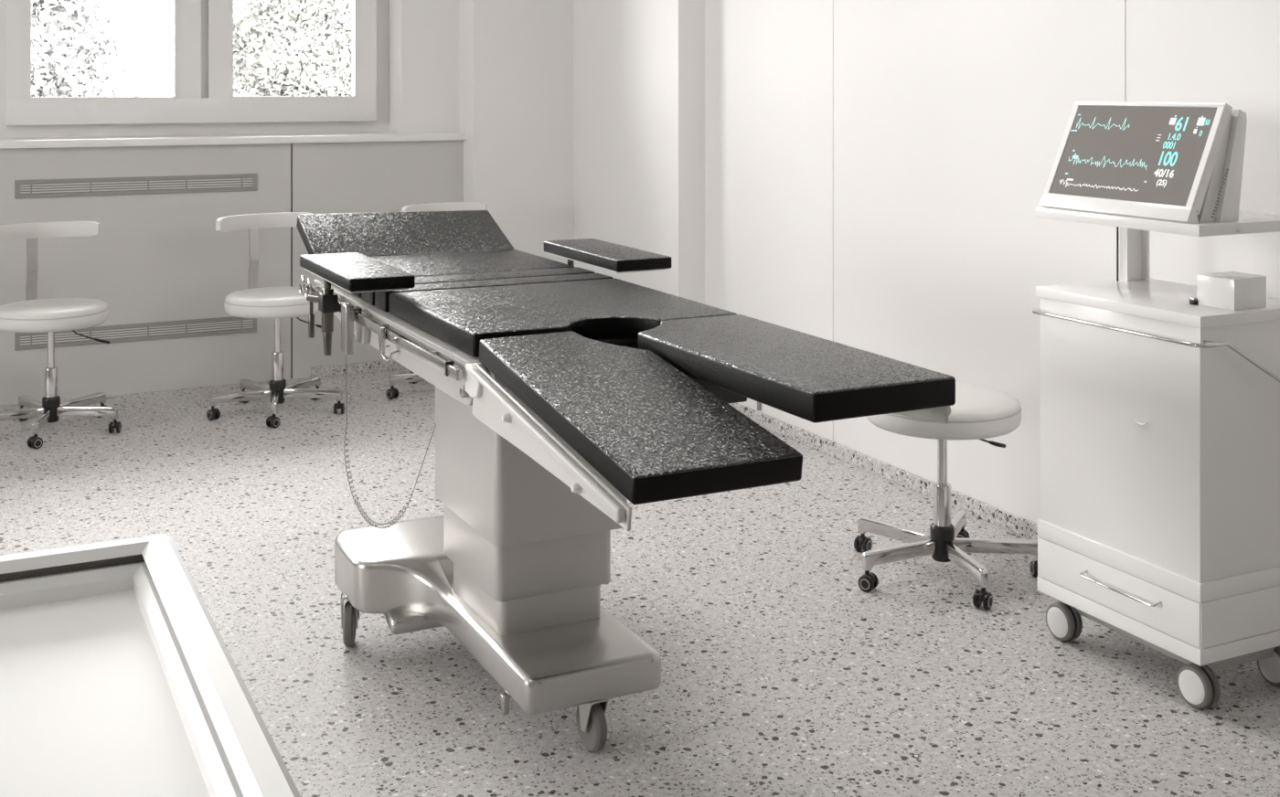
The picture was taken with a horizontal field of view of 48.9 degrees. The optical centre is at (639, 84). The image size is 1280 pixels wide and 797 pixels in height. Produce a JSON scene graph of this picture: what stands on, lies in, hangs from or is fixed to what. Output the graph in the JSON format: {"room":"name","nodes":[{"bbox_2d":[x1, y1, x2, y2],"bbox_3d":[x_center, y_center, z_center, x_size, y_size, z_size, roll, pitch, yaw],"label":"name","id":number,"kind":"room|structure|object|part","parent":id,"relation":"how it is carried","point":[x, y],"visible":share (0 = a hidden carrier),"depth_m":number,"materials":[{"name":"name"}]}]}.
{"room":"operating room","nodes":[
{"label":"operating room","id":0,"kind":"room"},
{"bbox_2d":[0,0,573,264],"bbox_3d":[-4.410,-0.100,6.366,8.925,3.300,0.760,0,0,-26],"label":"wall","id":1,"kind":"structure","parent":0,"point":[498,74],"depth_m":7.79,"materials":[{"name":"paint"}]},
{"bbox_2d":[14,173,256,198],"bbox_3d":[-2.506,0.509,7.063,1.150,0.089,0.008,0,0,-26],"label":"air vent","id":2,"kind":"object","parent":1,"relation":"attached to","point":[37,188],"visible":1,"depth_m":7.05,"materials":[{"name":"grey metal"}]},
{"bbox_3d":[-2.506,0.509,7.062,1.106,0.043,0.004,0,0,-26],"label":"slat panel","id":3,"kind":"part","parent":2,"relation":"part of","materials":[{"name":"white metal"}]},
{"bbox_2d":[14,316,256,350],"bbox_3d":[-2.506,1.244,7.063,1.150,0.088,0.008,0,0,-26],"label":"air vent","id":4,"kind":"object","parent":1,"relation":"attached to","point":[233,325],"visible":0.89,"depth_m":7.06,"materials":[{"name":"grey metal"}]},
{"bbox_2d":[5,0,376,125],"bbox_3d":[-2.339,-0.647,7.491,1.887,1.706,0.114,0,0,-26],"label":"window","id":5,"kind":"structure","parent":1,"relation":"in","point":[202,29],"depth_m":7.43,"materials":[{"name":"white paint"}]},
{"bbox_2d":[0,139,463,405],"bbox_3d":[-4.719,0.930,6.149,8.180,1.240,0.315,0,0,-26],"label":"wall panel","id":6,"kind":"object","parent":1,"relation":"attached to","point":[154,258],"depth_m":7.16,"materials":[{"name":"paint"}]},
{"bbox_2d":[0,132,465,149],"bbox_3d":[-4.702,0.291,6.135,8.197,0.038,0.355,0,0,-26],"label":"windowsill","id":7,"kind":"structure","parent":1,"relation":"attached to","point":[343,137],"depth_m":7.26,"materials":[{"name":"white paint"}]},
{"bbox_2d":[310,359,407,376],"bbox_3d":[-1.052,1.522,7.680,1.441,0.055,0.185,0,0,-26],"label":"baseboard","id":8,"kind":"structure","parent":1,"relation":"attached to","point":[383,365],"depth_m":7.53,"materials":[{"name":"stone"}]},
{"bbox_2d":[0,369,1279,796],"bbox_3d":[-2.250,1.610,1.990,9.325,0.120,10.360,0,0,-26],"label":"floor","id":9,"kind":"structure","parent":0,"point":[782,677],"depth_m":3.90,"materials":[{"name":"stone"}]},
{"bbox_2d":[0,221,121,449],"bbox_3d":[-2.647,1.094,6.271,0.609,0.912,0.632,0,0,-26],"label":"swivel chair","id":10,"kind":"object","parent":9,"relation":"on","point":[51,315],"visible":1,"depth_m":6.26,"materials":[{"name":"white leather"}]},
{"bbox_3d":[-2.777,1.461,6.202,0.284,0.054,0.023,0,0,-29],"label":"arm","id":11,"kind":"part","parent":10,"relation":"part of","materials":[{"name":"silver metal"}]},
{"bbox_3d":[-2.754,1.461,6.401,0.284,0.054,0.023,0,0,43],"label":"arm","id":12,"kind":"part","parent":10,"relation":"part of","materials":[{"name":"silver metal"}]},
{"bbox_3d":[-2.740,0.889,6.408,0.046,0.398,0.171,0,0,-42],"label":"stem","id":13,"kind":"part","parent":10,"relation":"part of","materials":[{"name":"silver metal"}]},
{"bbox_3d":[-2.596,1.461,6.119,0.023,0.054,0.284,0,0,-11],"label":"arm","id":14,"kind":"part","parent":10,"relation":"part of","materials":[{"name":"silver metal"}]},
{"bbox_3d":[-2.740,0.673,6.438,0.506,0.070,0.130,0,0,-38],"label":"backrest","id":15,"kind":"part","parent":10,"relation":"part of","materials":[{"name":"white plastic"}]},
{"bbox_3d":[-2.629,1.027,6.285,0.484,0.092,0.484,0,0,-26],"label":"seat","id":16,"kind":"part","parent":10,"relation":"part of","materials":[{"name":"white leather"}]},
{"bbox_3d":[-2.523,1.116,6.335,0.138,0.082,0.010,0,0,-23],"label":"height lever","id":17,"kind":"part","parent":10,"relation":"part of","materials":[{"name":"black plastic"}]},
{"bbox_3d":[-2.558,1.461,6.440,0.023,0.054,0.284,0,0,25],"label":"arm","id":18,"kind":"part","parent":10,"relation":"part of","materials":[{"name":"silver metal"}]},
{"bbox_3d":[-2.460,1.461,6.266,0.284,0.054,0.023,0,0,7],"label":"arm","id":19,"kind":"part","parent":10,"relation":"part of","materials":[{"name":"silver metal"}]},
{"bbox_2d":[0,533,300,796],"bbox_3d":[-0.757,1.100,1.161,0.920,0.900,1.523,0,0,-26],"label":"table","id":20,"kind":"object","parent":9,"relation":"on","point":[118,678],"visible":1,"depth_m":1.62,"materials":[{"name":"white metal"}]},
{"bbox_3d":[-0.757,0.669,1.161,0.920,0.022,1.523,0,0,-26],"label":"edge trim","id":21,"kind":"part","parent":20,"relation":"part of","materials":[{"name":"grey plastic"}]},
{"bbox_2d":[206,212,344,428],"bbox_3d":[-1.730,1.090,6.634,0.609,0.920,0.632,0,0,-26],"label":"swivel chair","id":22,"kind":"object","parent":9,"relation":"on","point":[276,304],"visible":0.94,"depth_m":6.62,"materials":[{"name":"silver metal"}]},
{"bbox_3d":[-1.860,1.461,6.566,0.284,0.054,0.023,0,0,-29],"label":"arm","id":23,"kind":"part","parent":22,"relation":"part of","materials":[{"name":"silver metal"}]},
{"bbox_3d":[-1.822,0.881,6.771,0.046,0.398,0.171,0,0,-42],"label":"stem","id":24,"kind":"part","parent":22,"relation":"part of","materials":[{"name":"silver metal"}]},
{"bbox_3d":[-1.836,1.461,6.765,0.284,0.054,0.023,0,0,43],"label":"arm","id":25,"kind":"part","parent":22,"relation":"part of","materials":[{"name":"silver metal"}]},
{"bbox_3d":[-1.822,0.665,6.802,0.506,0.070,0.130,0,0,-38],"label":"backrest","id":26,"kind":"part","parent":22,"relation":"part of","materials":[{"name":"white plastic"}]},
{"bbox_3d":[-1.711,1.027,6.649,0.484,0.092,0.484,0,0,-26],"label":"seat","id":27,"kind":"part","parent":22,"relation":"part of","materials":[{"name":"white leather"}]},
{"bbox_3d":[-1.678,1.461,6.482,0.023,0.054,0.284,0,0,-11],"label":"arm","id":28,"kind":"part","parent":22,"relation":"part of","materials":[{"name":"silver metal"}]},
{"bbox_3d":[-1.640,1.461,6.804,0.023,0.054,0.284,0,0,25],"label":"arm","id":29,"kind":"part","parent":22,"relation":"part of","materials":[{"name":"silver metal"}]},
{"bbox_3d":[-1.542,1.461,6.629,0.284,0.054,0.023,0,0,7],"label":"arm","id":30,"kind":"part","parent":22,"relation":"part of","materials":[{"name":"silver metal"}]},
{"bbox_2d":[385,202,487,399],"bbox_3d":[-0.979,1.084,7.072,0.609,0.932,0.632,0,0,-26],"label":"swivel chair","id":31,"kind":"object","parent":9,"relation":"on","point":[412,378],"visible":0.26,"depth_m":7.21,"materials":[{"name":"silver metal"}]},
{"bbox_3d":[-1.109,1.461,7.004,0.284,0.054,0.023,0,0,-29],"label":"arm","id":32,"kind":"part","parent":31,"relation":"part of","materials":[{"name":"silver metal"}]},
{"bbox_3d":[-1.031,0.653,7.259,0.506,0.070,0.130,0,0,-38],"label":"backrest","id":33,"kind":"part","parent":31,"relation":"part of","materials":[{"name":"white plastic"}]},
{"bbox_2d":[296,210,955,752],"bbox_3d":[-0.255,0.985,3.572,0.919,1.129,2.526,0,0,-26],"label":"table","id":34,"kind":"object","parent":9,"relation":"on","point":[566,395],"visible":1,"depth_m":3.32,"materials":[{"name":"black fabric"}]},
{"bbox_3d":[-0.909,0.659,3.972,0.080,0.118,0.018,0,0,38],"label":"clamp lever","id":35,"kind":"part","parent":34,"relation":"part of","materials":[{"name":"grey metal"}]},
{"bbox_3d":[-0.870,0.635,3.920,0.033,0.240,0.033,0,0,-26],"label":"support post","id":36,"kind":"part","parent":34,"relation":"part of","materials":[{"name":"grey metal"}]},
{"bbox_3d":[-0.761,0.515,3.748,0.151,0.005,0.505,0,0,-26],"label":"board plate","id":37,"kind":"part","parent":34,"relation":"part of","materials":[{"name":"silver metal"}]},
{"bbox_3d":[-0.707,0.611,3.627,0.014,0.025,1.340,0,0,-26],"label":"rail","id":38,"kind":"part","parent":34,"relation":"part of","materials":[{"name":"silver metal"}]},
{"bbox_2d":[341,302,436,528],"bbox_3d":[-0.666,0.884,3.741,0.251,0.612,0.094,0,0,-10],"label":"hand control","id":39,"kind":"object","parent":34,"relation":"hanging from","point":[347,309],"visible":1,"depth_m":3.70,"materials":[{"name":"grey plastic"}]},
{"bbox_3d":[-0.393,0.612,2.990,0.015,0.024,0.061,0,0,-26],"label":"rail","id":40,"kind":"part","parent":34,"relation":"part of","materials":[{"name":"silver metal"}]},
{"bbox_3d":[-0.365,0.639,3.759,0.680,0.098,1.416,0,0,-26],"label":"table frame","id":41,"kind":"part","parent":34,"relation":"part of","materials":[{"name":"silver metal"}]},
{"bbox_3d":[-0.190,0.656,2.622,0.016,0.125,0.726,0,0,-26],"label":"accessory rail","id":42,"kind":"part","parent":34,"relation":"part of","materials":[{"name":"silver metal"}]},
{"bbox_3d":[-0.209,0.635,4.252,0.033,0.240,0.033,0,0,-26],"label":"support post","id":43,"kind":"part","parent":34,"relation":"part of","materials":[{"name":"grey metal"}]},
{"bbox_3d":[-0.104,0.515,4.114,0.153,0.005,0.490,0,0,-26],"label":"board plate","id":44,"kind":"part","parent":34,"relation":"part of","materials":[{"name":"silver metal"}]},
{"bbox_3d":[0.412,0.606,2.944,0.016,0.026,0.733,0,0,-26],"label":"accessory rail","id":45,"kind":"part","parent":34,"relation":"part of","materials":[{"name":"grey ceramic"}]},
{"bbox_2d":[853,382,1037,609],"bbox_3d":[0.939,1.266,4.444,0.609,0.569,0.632,0,0,-26],"label":"stool","id":46,"kind":"object","parent":9,"relation":"on","point":[978,412],"visible":0.82,"depth_m":4.38,"materials":[{"name":"white leather"}]},
{"bbox_3d":[0.833,1.461,4.574,0.284,0.054,0.023,0,0,43],"label":"arm","id":47,"kind":"part","parent":46,"relation":"part of","materials":[{"name":"silver metal"}]},
{"bbox_3d":[0.809,1.461,4.376,0.284,0.054,0.023,0,0,-29],"label":"arm","id":48,"kind":"part","parent":46,"relation":"part of","materials":[{"name":"silver metal"}]},
{"bbox_3d":[0.958,1.027,4.459,0.484,0.092,0.484,0,0,-26],"label":"seat","id":49,"kind":"part","parent":46,"relation":"part of","materials":[{"name":"white leather"}]},
{"bbox_3d":[1.029,1.461,4.614,0.023,0.054,0.284,0,0,25],"label":"arm","id":50,"kind":"part","parent":46,"relation":"part of","materials":[{"name":"silver metal"}]},
{"bbox_3d":[0.991,1.461,4.292,0.023,0.054,0.284,0,0,-11],"label":"arm","id":51,"kind":"part","parent":46,"relation":"part of","materials":[{"name":"silver metal"}]},
{"bbox_3d":[1.126,1.461,4.439,0.284,0.054,0.023,0,0,7],"label":"arm","id":52,"kind":"part","parent":46,"relation":"part of","materials":[{"name":"silver metal"}]},
{"bbox_2d":[1032,206,1279,709],"bbox_3d":[1.401,0.947,3.746,0.446,1.207,0.625,0,0,-26],"label":"trolley","id":53,"kind":"object","parent":9,"relation":"on","point":[1158,525],"depth_m":3.55,"materials":[{"name":"white paint"}]},
{"bbox_3d":[1.242,1.317,3.675,0.020,0.108,0.564,0,0,-26],"label":"drawer","id":54,"kind":"part","parent":53,"relation":"part of","materials":[{"name":"white paint"}]},
{"bbox_3d":[1.234,1.301,3.633,0.032,0.013,0.259,0,0,-26],"label":"handle","id":55,"kind":"part","parent":53,"relation":"part of","materials":[{"name":"silver metal"}]},
{"bbox_3d":[1.421,0.467,4.045,0.086,0.194,0.027,0,0,-26],"label":"shelf post","id":56,"kind":"part","parent":53,"relation":"part of","materials":[{"name":"white metal"}]},
{"bbox_2d":[1039,100,1247,223],"bbox_3d":[1.318,0.199,3.729,0.206,0.305,0.527,0,0,-26],"label":"patient monitor","id":57,"kind":"object","parent":53,"relation":"on","point":[1176,162],"visible":1,"depth_m":3.64,"materials":[{"name":"white paint"}]},
{"bbox_3d":[1.405,0.729,3.733,0.442,0.212,0.598,0,0,-26],"label":"push rail","id":58,"kind":"part","parent":53,"relation":"part of","materials":[{"name":"silver metal"}]},
{"bbox_2d":[1035,278,1279,328],"bbox_3d":[1.414,0.578,3.761,0.409,0.028,0.575,0,0,-26],"label":"countertop","id":59,"kind":"structure","parent":53,"relation":"on","point":[1160,300],"depth_m":3.68,"materials":[{"name":"white paint"}]},
{"bbox_2d":[1035,206,1279,236],"bbox_3d":[1.416,0.357,3.757,0.409,0.028,0.582,0,0,-26],"label":"shelf","id":60,"kind":"object","parent":53,"relation":"attached to","point":[1248,222],"depth_m":3.55,"materials":[{"name":"white metal"}]},
{"bbox_3d":[1.423,0.555,3.607,0.029,0.018,0.029,0,0,-26],"label":"dial","id":61,"kind":"part","parent":53,"relation":"part of","materials":[{"name":"silver metal"}]},
{"bbox_3d":[1.528,0.713,3.485,0.334,0.178,0.034,0,0,-26],"label":"rail mount","id":62,"kind":"part","parent":53,"relation":"part of","materials":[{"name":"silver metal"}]},
{"bbox_2d":[1196,271,1266,310],"bbox_3d":[1.506,0.525,3.580,0.130,0.078,0.112,0,0,-29],"label":"equipment box","id":63,"kind":"object","parent":53,"relation":"on","point":[1233,291],"visible":1,"depth_m":3.54,"materials":[{"name":"white paint"}]},
{"bbox_2d":[573,0,1279,523],"bbox_3d":[1.774,-0.100,3.976,0.349,3.300,10.360,0,0,-26],"label":"wall","id":64,"kind":"structure","parent":0,"point":[869,176],"depth_m":5.49,"materials":[{"name":"paint"}]},
{"bbox_2d":[727,402,1038,539],"bbox_3d":[1.784,1.521,3.713,0.165,0.058,9.480,0,0,-26],"label":"baseboard","id":65,"kind":"structure","parent":64,"relation":"attached to","point":[1013,523],"depth_m":5.49,"materials":[{"name":"stone"}]},
{"label":"outside","id":66,"kind":"structure","parent":0,"visible":0},
{"bbox_3d":[-21.751,5.650,44.075,120.000,0.200,81.700,0,0,-26],"label":"ground","id":67,"kind":"structure","parent":66,"visible":0},
{"bbox_2d":[31,0,154,96],"bbox_3d":[-6.920,1.198,13.304,4.538,8.718,3.800,0,0,-26],"label":"tree","id":68,"kind":"object","parent":67,"relation":"on","point":[63,57],"visible":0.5,"depth_m":13.31,"materials":[{"name":"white plant"}]},
{"bbox_2d":[142,0,351,95],"bbox_3d":[-3.083,1.052,16.817,5.346,9.010,4.454,0,0,-13],"label":"tree","id":69,"kind":"object","parent":67,"relation":"on","point":[272,57],"visible":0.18,"depth_m":15.34,"materials":[{"name":"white plant"}]}
]}

